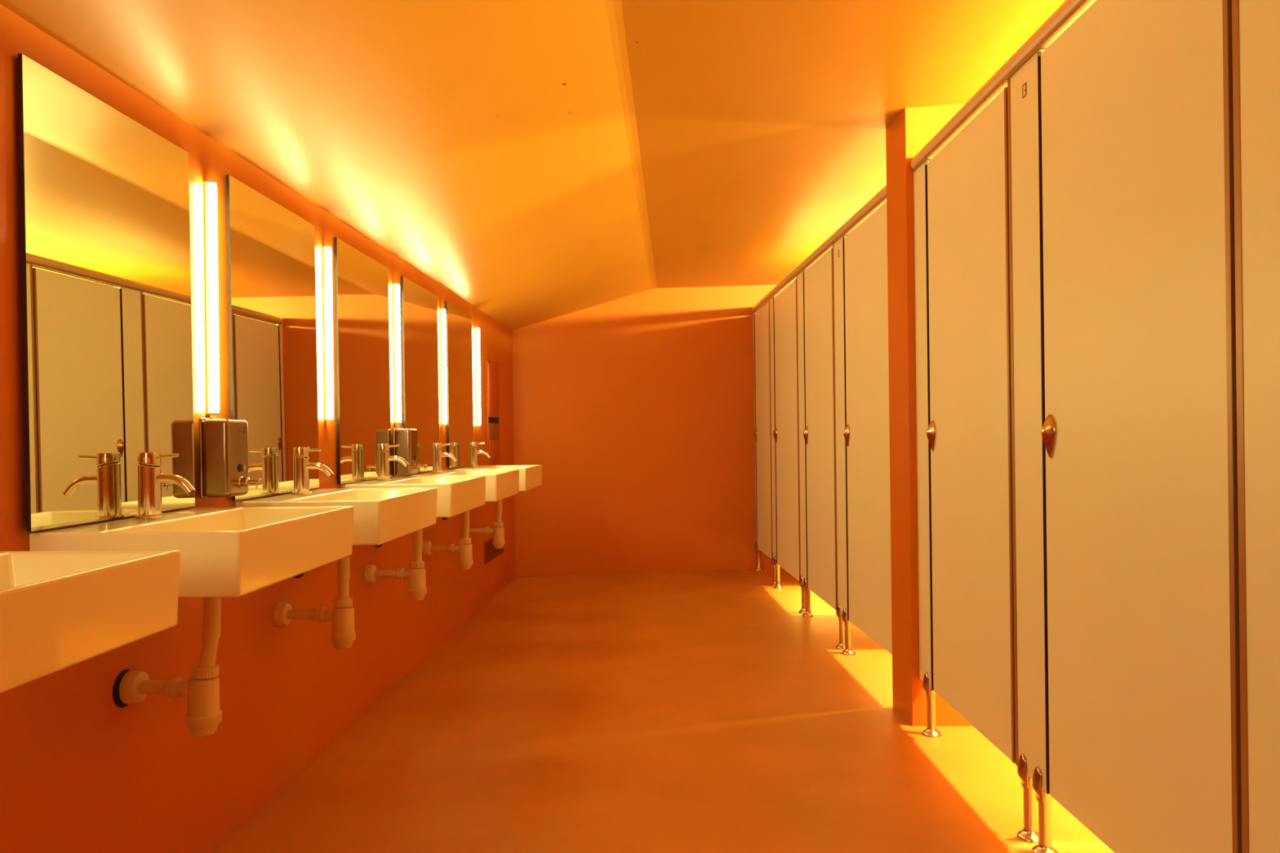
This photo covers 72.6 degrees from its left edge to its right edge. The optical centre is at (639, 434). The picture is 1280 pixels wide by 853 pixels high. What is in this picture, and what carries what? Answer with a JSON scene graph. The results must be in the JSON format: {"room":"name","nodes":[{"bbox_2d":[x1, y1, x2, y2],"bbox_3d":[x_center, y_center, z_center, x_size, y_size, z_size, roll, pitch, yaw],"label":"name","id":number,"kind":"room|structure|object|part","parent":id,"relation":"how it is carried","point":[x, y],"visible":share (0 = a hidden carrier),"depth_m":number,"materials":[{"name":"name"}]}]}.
{"room":"public restroom","nodes":[
{"label":"public restroom","id":0,"kind":"room"},
{"bbox_2d":[0,4,515,852],"bbox_3d":[-1.172,0.114,2.027,0.120,1.900,8.997,-1,0,2],"label":"wall","id":1,"kind":"structure","parent":0,"point":[81,771],"depth_m":2.20,"materials":[{"name":"orange paint"}]},
{"bbox_2d":[0,550,179,693],"bbox_3d":[-0.948,0.249,1.125,0.399,0.122,0.568,-1,0,2],"label":"basin","id":2,"kind":"object","parent":1,"relation":"attached to","point":[60,610],"visible":1,"depth_m":1.21,"materials":[{"name":"beige ceramic"}]},
{"bbox_2d":[17,53,195,532],"bbox_3d":[-1.112,-0.258,1.861,0.011,0.870,0.556,-1,0,2],"label":"wall mirror","id":3,"kind":"object","parent":1,"relation":"attached to","point":[104,197],"visible":1,"depth_m":1.78,"materials":[{"name":"silver metal"}]},
{"bbox_2d":[29,506,353,597],"bbox_3d":[-0.917,0.244,1.880,0.399,0.140,0.568,-1,0,2],"label":"basin","id":4,"kind":"object","parent":1,"relation":"attached to","point":[225,552],"visible":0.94,"depth_m":1.69,"materials":[{"name":"beige ceramic"}]},
{"bbox_2d":[135,452,195,519],"bbox_3d":[-1.021,0.108,1.875,0.127,0.141,0.056,-1,0,2],"label":"tap","id":5,"kind":"object","parent":4,"relation":"on","point":[150,477],"visible":1,"depth_m":1.86,"materials":[{"name":"silver metal"}]},
{"bbox_3d":[-1.017,0.046,1.875,0.045,0.011,0.008,-1,0,2],"label":"lever","id":6,"kind":"part","parent":5,"relation":"part of","materials":[{"name":"silver metal"}]},
{"bbox_3d":[-0.999,0.107,1.874,0.083,0.046,0.020,-1,0,2],"label":"spout","id":7,"kind":"part","parent":5,"relation":"part of","materials":[{"name":"silver metal"}]},
{"bbox_2d":[112,597,222,736],"bbox_3d":[-1.012,0.477,1.882,0.204,0.347,0.093,-1,0,2],"label":"trap","id":8,"kind":"object","parent":4,"relation":"attached to","point":[204,715],"visible":0.98,"depth_m":1.87,"materials":[{"name":"beige plastic"}]},
{"bbox_2d":[138,676,183,698],"bbox_3d":[-1.035,0.550,1.894,0.116,0.046,0.046,-1,0,2],"label":"pipe","id":9,"kind":"object","parent":8,"relation":"attached to","point":[173,687],"depth_m":1.88,"materials":[{"name":"beige plastic"}]},
{"bbox_2d":[175,675,219,717],"bbox_3d":[-0.958,0.566,1.891,0.084,0.078,0.063,-1,0,2],"label":"bottle","id":10,"kind":"object","parent":8,"relation":"on","point":[202,692],"depth_m":1.87,"materials":[{"name":"beige plastic"}]},
{"bbox_2d":[185,709,222,736],"bbox_3d":[-0.947,0.627,1.890,0.071,0.045,0.071,-1,0,2],"label":"cap","id":11,"kind":"object","parent":8,"relation":"on","point":[204,722],"depth_m":1.86,"materials":[{"name":"beige plastic"}]},
{"bbox_2d":[203,180,219,415],"bbox_3d":[-1.095,-0.349,2.228,0.030,0.600,0.021,-1,0,2],"label":"lamp","id":12,"kind":"object","parent":1,"relation":"attached to","point":[211,243],"visible":1,"depth_m":2.22,"materials":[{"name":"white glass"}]},
{"bbox_2d":[198,417,262,498],"bbox_3d":[-1.029,0.059,2.214,0.128,0.201,0.112,-1,0,2],"label":"soap dispenser","id":13,"kind":"object","parent":1,"relation":"attached to","point":[223,442],"visible":1,"depth_m":2.16,"materials":[{"name":"metal"}]},
{"bbox_3d":[-1.089,0.060,2.217,0.008,0.201,0.112,-1,0,2],"label":"plate","id":14,"kind":"part","parent":13,"relation":"part of","materials":[{"name":"metal"}]},
{"bbox_2d":[226,174,319,501],"bbox_3d":[-1.083,-0.258,2.604,0.011,0.870,0.564,-1,0,2],"label":"wall mirror","id":15,"kind":"object","parent":1,"relation":"attached to","point":[271,248],"visible":1,"depth_m":2.55,"materials":[{"name":"silver metal"}]},
{"bbox_2d":[322,244,333,421],"bbox_3d":[-1.065,-0.345,2.975,0.030,0.600,0.021,-1,0,2],"label":"lamp","id":16,"kind":"object","parent":1,"relation":"attached to","point":[327,291],"visible":1,"depth_m":2.97,"materials":[{"name":"white glass"}]},
{"bbox_2d":[235,487,437,547],"bbox_3d":[-0.886,0.247,2.635,0.399,0.134,0.568,-1,0,2],"label":"basin","id":17,"kind":"object","parent":1,"relation":"attached to","point":[381,516],"visible":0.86,"depth_m":2.50,"materials":[{"name":"beige ceramic"}]},
{"bbox_2d":[291,447,333,494],"bbox_3d":[-0.989,0.109,2.631,0.127,0.141,0.056,-1,0,2],"label":"tap","id":18,"kind":"object","parent":17,"relation":"on","point":[301,464],"visible":1,"depth_m":2.62,"materials":[{"name":"silver metal"}]},
{"bbox_3d":[-0.984,0.047,2.631,0.045,0.011,0.008,-1,0,2],"label":"lever","id":19,"kind":"part","parent":18,"relation":"part of","materials":[{"name":"silver metal"}]},
{"bbox_3d":[-0.967,0.108,2.630,0.083,0.046,0.020,-1,0,2],"label":"spout","id":20,"kind":"part","parent":18,"relation":"part of","materials":[{"name":"silver metal"}]},
{"bbox_2d":[273,555,355,648],"bbox_3d":[-0.969,0.472,2.609,0.230,0.335,0.072,-1,0,2],"label":"trap","id":21,"kind":"object","parent":17,"relation":"attached to","point":[343,636],"visible":0.93,"depth_m":2.59,"materials":[{"name":"beige plastic"}]},
{"bbox_2d":[286,606,327,622],"bbox_3d":[-0.991,0.540,2.610,0.145,0.046,0.046,-1,0,2],"label":"pipe","id":22,"kind":"object","parent":21,"relation":"attached to","point":[320,614],"depth_m":2.60,"materials":[{"name":"beige plastic"}]},
{"bbox_2d":[323,606,354,635],"bbox_3d":[-0.899,0.555,2.607,0.084,0.078,0.063,-1,0,2],"label":"bottle","id":23,"kind":"object","parent":21,"relation":"on","point":[342,618],"depth_m":2.58,"materials":[{"name":"beige plastic"}]},
{"bbox_2d":[330,631,355,648],"bbox_3d":[-0.888,0.616,2.606,0.071,0.045,0.071,-1,0,2],"label":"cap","id":24,"kind":"object","parent":21,"relation":"on","point":[340,639],"depth_m":2.58,"materials":[{"name":"beige plastic"}]},
{"bbox_2d":[334,237,391,484],"bbox_3d":[-1.055,-0.259,3.346,0.011,0.870,0.563,-1,0,2],"label":"wall mirror","id":25,"kind":"object","parent":1,"relation":"attached to","point":[362,282],"visible":0.96,"depth_m":3.29,"materials":[{"name":"silver metal"}]},
{"bbox_2d":[392,282,401,423],"bbox_3d":[-1.035,-0.346,3.713,0.030,0.600,0.021,-1,0,2],"label":"lamp","id":26,"kind":"object","parent":1,"relation":"attached to","point":[396,322],"visible":1,"depth_m":3.71,"materials":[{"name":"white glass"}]},
{"bbox_2d":[392,427,427,475],"bbox_3d":[-0.969,0.073,3.702,0.128,0.201,0.112,-1,0,2],"label":"soap dispenser","id":27,"kind":"object","parent":1,"relation":"attached to","point":[407,450],"visible":1,"depth_m":3.65,"materials":[{"name":"metal"}]},
{"bbox_3d":[-1.029,0.074,3.705,0.008,0.201,0.112,-1,0,2],"label":"plate","id":28,"kind":"part","parent":27,"relation":"part of","materials":[{"name":"metal"}]},
{"bbox_2d":[341,475,485,519],"bbox_3d":[-0.856,0.244,3.382,0.399,0.134,0.568,-1,0,2],"label":"basin","id":29,"kind":"object","parent":1,"relation":"attached to","point":[455,495],"visible":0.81,"depth_m":3.25,"materials":[{"name":"beige ceramic"}]},
{"bbox_2d":[376,443,408,480],"bbox_3d":[-0.959,0.106,3.376,0.127,0.141,0.056,-1,0,2],"label":"tap","id":30,"kind":"object","parent":29,"relation":"on","point":[384,457],"visible":1,"depth_m":3.36,"materials":[{"name":"silver metal"}]},
{"bbox_3d":[-0.954,0.044,3.375,0.045,0.011,0.008,-1,0,2],"label":"lever","id":31,"kind":"part","parent":30,"relation":"part of","materials":[{"name":"silver metal"}]},
{"bbox_3d":[-0.937,0.105,3.375,0.083,0.046,0.020,-1,0,2],"label":"spout","id":32,"kind":"part","parent":30,"relation":"part of","materials":[{"name":"silver metal"}]},
{"bbox_2d":[364,528,426,600],"bbox_3d":[-0.939,0.471,3.361,0.230,0.335,0.072,-1,0,2],"label":"trap","id":33,"kind":"object","parent":29,"relation":"attached to","point":[416,575],"visible":0.96,"depth_m":3.34,"materials":[{"name":"beige plastic"}]},
{"bbox_2d":[373,568,404,579],"bbox_3d":[-0.961,0.539,3.362,0.145,0.046,0.046,-1,0,2],"label":"pipe","id":34,"kind":"object","parent":33,"relation":"attached to","point":[399,574],"depth_m":3.35,"materials":[{"name":"beige plastic"}]},
{"bbox_2d":[402,567,426,589],"bbox_3d":[-0.869,0.553,3.358,0.084,0.078,0.063,-1,0,2],"label":"bottle","id":35,"kind":"object","parent":33,"relation":"on","point":[416,576],"depth_m":3.33,"materials":[{"name":"beige plastic"}]},
{"bbox_2d":[408,587,426,600],"bbox_3d":[-0.857,0.615,3.358,0.071,0.045,0.071,-1,0,2],"label":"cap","id":36,"kind":"object","parent":33,"relation":"on","point":[416,593],"depth_m":3.33,"materials":[{"name":"beige plastic"}]},
{"bbox_2d":[400,275,439,472],"bbox_3d":[-1.025,-0.259,4.092,0.011,0.870,0.565,-1,0,2],"label":"wall mirror","id":37,"kind":"object","parent":1,"relation":"attached to","point":[419,305],"visible":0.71,"depth_m":4.07,"materials":[{"name":"silver metal"}]},
{"bbox_2d":[440,307,447,425],"bbox_3d":[-1.005,-0.346,4.456,0.030,0.600,0.021,-1,0,2],"label":"lamp","id":38,"kind":"object","parent":1,"relation":"attached to","point":[442,324],"visible":1,"depth_m":4.45,"materials":[{"name":"white glass"}]},
{"bbox_2d":[445,301,473,467],"bbox_3d":[-0.995,-0.259,4.828,0.011,0.870,0.572,-1,0,2],"label":"wall mirror","id":39,"kind":"object","parent":1,"relation":"attached to","point":[458,322],"visible":0.86,"depth_m":4.78,"materials":[{"name":"silver metal"}]},
{"bbox_2d":[408,469,519,502],"bbox_3d":[-0.825,0.242,4.164,0.399,0.122,0.568,-1,0,2],"label":"basin","id":40,"kind":"object","parent":1,"relation":"attached to","point":[500,484],"visible":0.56,"depth_m":4.07,"materials":[{"name":"beige ceramic"}]},
{"bbox_2d":[431,443,457,472],"bbox_3d":[-0.926,0.111,4.129,0.127,0.141,0.056,-1,0,2],"label":"tap","id":41,"kind":"object","parent":40,"relation":"on","point":[437,455],"visible":1,"depth_m":4.11,"materials":[{"name":"silver metal"}]},
{"bbox_3d":[-0.904,0.110,4.128,0.083,0.046,0.020,-1,0,2],"label":"spout","id":42,"kind":"part","parent":41,"relation":"part of","materials":[{"name":"silver metal"}]},
{"bbox_2d":[422,511,473,569],"bbox_3d":[-0.908,0.473,4.130,0.230,0.335,0.072,-1,0,2],"label":"trap","id":43,"kind":"object","parent":40,"relation":"attached to","point":[465,561],"visible":0.95,"depth_m":4.11,"materials":[{"name":"beige plastic"}]},
{"bbox_2d":[430,543,454,553],"bbox_3d":[-0.930,0.541,4.131,0.145,0.046,0.046,-1,0,2],"label":"outlet","id":44,"kind":"object","parent":43,"relation":"attached to","point":[451,548],"depth_m":4.12,"materials":[{"name":"beige plastic"}]},
{"bbox_2d":[453,543,472,560],"bbox_3d":[-0.838,0.556,4.127,0.084,0.078,0.063,-1,0,2],"label":"bottle","id":45,"kind":"object","parent":43,"relation":"on","point":[464,550],"depth_m":4.10,"materials":[{"name":"beige plastic"}]},
{"bbox_2d":[457,560,473,569],"bbox_3d":[-0.826,0.618,4.127,0.071,0.045,0.071,-1,0,2],"label":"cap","id":46,"kind":"object","parent":43,"relation":"on","point":[464,564],"depth_m":4.10,"materials":[{"name":"beige plastic"}]},
{"bbox_2d":[475,326,480,426],"bbox_3d":[-0.974,-0.346,5.233,0.030,0.600,0.021,-1,0,2],"label":"lamp","id":47,"kind":"object","parent":1,"relation":"attached to","point":[477,375],"visible":1,"depth_m":5.22,"materials":[{"name":"white glass"}]},
{"bbox_2d":[486,358,500,465],"bbox_3d":[-0.959,-0.111,5.733,0.012,0.745,0.360,-1,0,2],"label":"wall mirror","id":48,"kind":"object","parent":1,"relation":"attached to","point":[493,394],"visible":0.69,"depth_m":5.71,"materials":[{"name":"orange"}]},
{"bbox_3d":[-0.963,-0.283,5.733,0.008,0.340,0.320,-1,0,2],"label":"door","id":49,"kind":"part","parent":48,"relation":"part of","materials":[{"name":"orange"}]},
{"bbox_2d":[484,537,503,564],"bbox_3d":[-0.954,0.740,5.699,0.006,0.145,0.584,-1,0,2],"label":"air vent","id":50,"kind":"object","parent":1,"relation":"in","point":[491,553],"visible":0.59,"depth_m":5.58,"materials":[{"name":"black"}]},
{"bbox_2d":[452,464,542,491],"bbox_3d":[-0.794,0.245,4.929,0.399,0.122,0.568,-1,0,2],"label":"basin","id":51,"kind":"object","parent":1,"relation":"attached to","point":[530,476],"visible":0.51,"depth_m":4.83,"materials":[{"name":"beige ceramic"}]},
{"bbox_2d":[468,442,491,467],"bbox_3d":[-0.896,0.113,4.878,0.127,0.141,0.056,-1,0,2],"label":"tap","id":52,"kind":"object","parent":51,"relation":"on","point":[473,451],"visible":1,"depth_m":4.86,"materials":[{"name":"silver metal"}]},
{"bbox_3d":[-0.874,0.113,4.877,0.083,0.046,0.020,-1,0,2],"label":"spout","id":53,"kind":"part","parent":52,"relation":"part of","materials":[{"name":"silver metal"}]},
{"bbox_2d":[469,499,505,548],"bbox_3d":[-0.876,0.475,4.902,0.230,0.335,0.072,-1,0,2],"label":"trap","id":54,"kind":"object","parent":51,"relation":"attached to","point":[498,531],"visible":0.82,"depth_m":4.88,"materials":[{"name":"beige plastic"}]},
{"bbox_2d":[469,526,489,534],"bbox_3d":[-0.898,0.543,4.902,0.145,0.046,0.046,-1,0,2],"label":"outlet","id":55,"kind":"object","parent":54,"relation":"attached to","point":[486,531],"depth_m":4.89,"materials":[{"name":"beige plastic"}]},
{"bbox_2d":[488,526,504,541],"bbox_3d":[-0.807,0.558,4.899,0.084,0.078,0.063,-1,0,2],"label":"bottle","id":56,"kind":"object","parent":54,"relation":"on","point":[498,532],"depth_m":4.87,"materials":[{"name":"beige plastic"}]},
{"bbox_2d":[492,540,505,548],"bbox_3d":[-0.795,0.619,4.898,0.071,0.045,0.071,-1,0,2],"label":"cup","id":57,"kind":"object","parent":54,"relation":"on","point":[497,544],"depth_m":4.87,"materials":[{"name":"beige plastic"}]},
{"bbox_2d":[0,0,1065,329],"bbox_3d":[0.522,-1.034,2.311,3.510,0.565,9.702,-1,0,2],"label":"ceiling","id":58,"kind":"structure","parent":0,"point":[536,161],"depth_m":2.71,"materials":[{"name":"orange paint"}]},
{"bbox_2d":[512,284,782,577],"bbox_3d":[0.713,-0.106,6.756,3.355,2.295,0.118,-1,0,-9],"label":"wall","id":59,"kind":"structure","parent":0,"point":[636,411],"depth_m":6.59,"materials":[{"name":"orange paint"}]},
{"bbox_2d":[209,568,1114,852],"bbox_3d":[0.548,1.103,2.311,3.510,0.120,9.702,-1,0,2],"label":"floor","id":60,"kind":"structure","parent":0,"point":[681,712],"depth_m":2.90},
{"bbox_2d":[753,312,763,570],"bbox_3d":[0.899,0.054,6.671,0.064,1.971,0.082,-1,0,-2],"label":"pilaster","id":61,"kind":"object","parent":60,"relation":"on","point":[758,567],"visible":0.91,"depth_m":6.67,"materials":[{"name":"laminate"}]},
{"bbox_3d":[0.899,-0.031,6.684,0.028,1.802,0.048,-1,0,-2],"label":"pilaster panel","id":62,"kind":"part","parent":61,"relation":"part of","materials":[{"name":"laminate"}]},
{"bbox_2d":[768,295,782,588],"bbox_3d":[0.921,0.053,5.926,0.064,1.971,0.205,-1,0,-2],"label":"pilaster","id":63,"kind":"object","parent":60,"relation":"on","point":[776,568],"visible":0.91,"depth_m":5.92,"materials":[{"name":"laminate"}]},
{"bbox_2d":[753,302,772,559],"bbox_3d":[0.898,-0.023,6.339,0.052,1.787,0.620,-1,0,-2],"label":"door","id":64,"kind":"structure","parent":63,"relation":"attached to","point":[762,433],"depth_m":6.32,"materials":[{"name":"laminate"}]},
{"bbox_3d":[0.875,0.006,6.615,0.022,0.105,0.054,-1,0,-2],"label":"door pull","id":65,"kind":"part","parent":64,"relation":"part of","materials":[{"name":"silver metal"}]},
{"bbox_3d":[0.921,-0.031,5.935,0.028,1.802,0.163,-1,0,-2],"label":"pilaster panel","id":66,"kind":"part","parent":63,"relation":"part of","materials":[{"name":"laminate"}]},
{"bbox_2d":[796,270,813,617],"bbox_3d":[0.949,0.053,5.016,0.064,1.971,0.226,-1,0,-2],"label":"pilaster","id":67,"kind":"object","parent":60,"relation":"on","point":[803,582],"visible":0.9,"depth_m":5.02,"materials":[{"name":"laminate"}]},
{"bbox_2d":[773,278,799,581],"bbox_3d":[0.924,-0.024,5.484,0.052,1.787,0.712,-1,0,-2],"label":"door","id":68,"kind":"structure","parent":67,"relation":"attached to","point":[785,433],"depth_m":5.45,"materials":[{"name":"laminate"}]},
{"bbox_3d":[0.900,0.006,5.807,0.022,0.105,0.054,-1,0,-2],"label":"door pull","id":69,"kind":"part","parent":68,"relation":"part of","materials":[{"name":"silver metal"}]},
{"bbox_3d":[0.948,-0.031,5.025,0.028,1.802,0.184,-1,0,-2],"label":"pilaster panel","id":70,"kind":"part","parent":67,"relation":"part of","materials":[{"name":"laminate"}]},
{"bbox_2d":[751,185,886,313],"bbox_3d":[0.938,-0.958,5.011,0.054,0.056,3.389,-1,0,-2],"label":"rail","id":71,"kind":"object","parent":67,"relation":"attached to","point":[879,199],"visible":0.56,"depth_m":4.30,"materials":[{"name":"gold metal"}]},
{"bbox_2d":[832,235,855,655],"bbox_3d":[0.974,0.053,4.164,0.064,1.971,0.238,-1,0,-2],"label":"pilaster","id":72,"kind":"object","parent":60,"relation":"on","point":[838,258],"visible":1,"depth_m":4.16,"materials":[{"name":"laminate"}]},
{"bbox_2d":[803,248,836,609],"bbox_3d":[0.950,-0.024,4.602,0.052,1.787,0.638,-1,0,-2],"label":"door","id":73,"kind":"structure","parent":72,"relation":"attached to","point":[819,433],"depth_m":4.57,"materials":[{"name":"laminate"}]},
{"bbox_3d":[0.927,0.005,4.887,0.022,0.105,0.054,-1,0,-2],"label":"door pull","id":74,"kind":"part","parent":73,"relation":"part of","materials":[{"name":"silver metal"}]},
{"bbox_3d":[0.974,-0.032,4.173,0.028,1.802,0.196,-1,0,-2],"label":"pilaster panel","id":75,"kind":"part","parent":72,"relation":"part of","materials":[{"name":"laminate"}]},
{"bbox_2d":[843,202,892,654],"bbox_3d":[0.977,-0.024,3.705,0.052,1.787,0.714,-1,0,-2],"label":"door","id":76,"kind":"structure","parent":72,"relation":"attached to","point":[866,433],"depth_m":3.71,"materials":[{"name":"laminate"}]},
{"bbox_3d":[0.953,0.005,4.028,0.022,0.105,0.054,-1,0,-2],"label":"door pull","id":77,"kind":"part","parent":76,"relation":"part of","materials":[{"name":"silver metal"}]},
{"bbox_2d":[913,160,942,737],"bbox_3d":[0.996,0.052,3.011,0.064,1.971,0.168,-1,0,0],"label":"pilaster","id":78,"kind":"object","parent":60,"relation":"on","point":[920,175],"visible":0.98,"depth_m":3.01,"materials":[{"name":"laminate"}]},
{"bbox_3d":[0.996,-0.032,3.026,0.028,1.802,0.138,-1,0,0],"label":"pilaster panel","id":79,"kind":"part","parent":78,"relation":"part of","materials":[{"name":"laminate"}]},
{"bbox_2d":[1007,48,1058,852],"bbox_3d":[0.991,0.053,2.188,0.064,1.971,0.221,-1,0,0],"label":"pilaster","id":80,"kind":"object","parent":60,"relation":"on","point":[1024,87],"visible":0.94,"depth_m":2.19,"materials":[{"name":"laminate"}]},
{"bbox_2d":[926,86,1015,763],"bbox_3d":[0.983,-0.024,2.622,0.052,1.787,0.647,-1,0,0],"label":"door","id":81,"kind":"structure","parent":80,"relation":"attached to","point":[969,430],"depth_m":2.56,"materials":[{"name":"laminate"}]},
{"bbox_3d":[0.970,0.005,2.913,0.022,0.105,0.054,-1,0,0],"label":"door pull","id":82,"kind":"part","parent":81,"relation":"part of","materials":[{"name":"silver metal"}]},
{"bbox_2d":[910,0,1096,172],"bbox_3d":[0.977,-0.958,1.828,0.054,0.056,2.532,-1,0,0],"label":"rail","id":83,"kind":"object","parent":80,"relation":"attached to","point":[1069,11],"visible":0.72,"depth_m":2.30,"materials":[{"name":"gold metal"}]},
{"bbox_3d":[0.991,-0.032,2.197,0.028,1.802,0.179,-1,0,0],"label":"pilaster panel","id":84,"kind":"part","parent":80,"relation":"part of","materials":[{"name":"laminate"}]},
{"bbox_2d":[1231,0,1279,852],"bbox_3d":[0.984,0.053,1.314,0.064,1.971,0.224,-1,0,0],"label":"pilaster","id":85,"kind":"object","parent":60,"relation":"on","point":[1255,24],"visible":1,"depth_m":1.37,"materials":[{"name":"laminate"}]},
{"bbox_2d":[1040,0,1241,852],"bbox_3d":[0.977,-0.024,1.762,0.052,1.787,0.672,-1,0,0],"label":"door","id":86,"kind":"structure","parent":85,"relation":"attached to","point":[1139,431],"depth_m":1.68,"materials":[{"name":"laminate"}]},
{"bbox_3d":[0.964,0.005,2.065,0.022,0.105,0.054,-1,0,0],"label":"door pull","id":87,"kind":"part","parent":86,"relation":"part of","materials":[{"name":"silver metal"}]},
{"bbox_2d":[885,103,973,726],"bbox_3d":[1.574,-0.099,3.182,1.260,2.260,0.219,-1,0,2],"label":"wall","id":88,"kind":"structure","parent":0,"point":[913,127],"depth_m":3.14,"materials":[{"name":"orange paint"}]}
]}

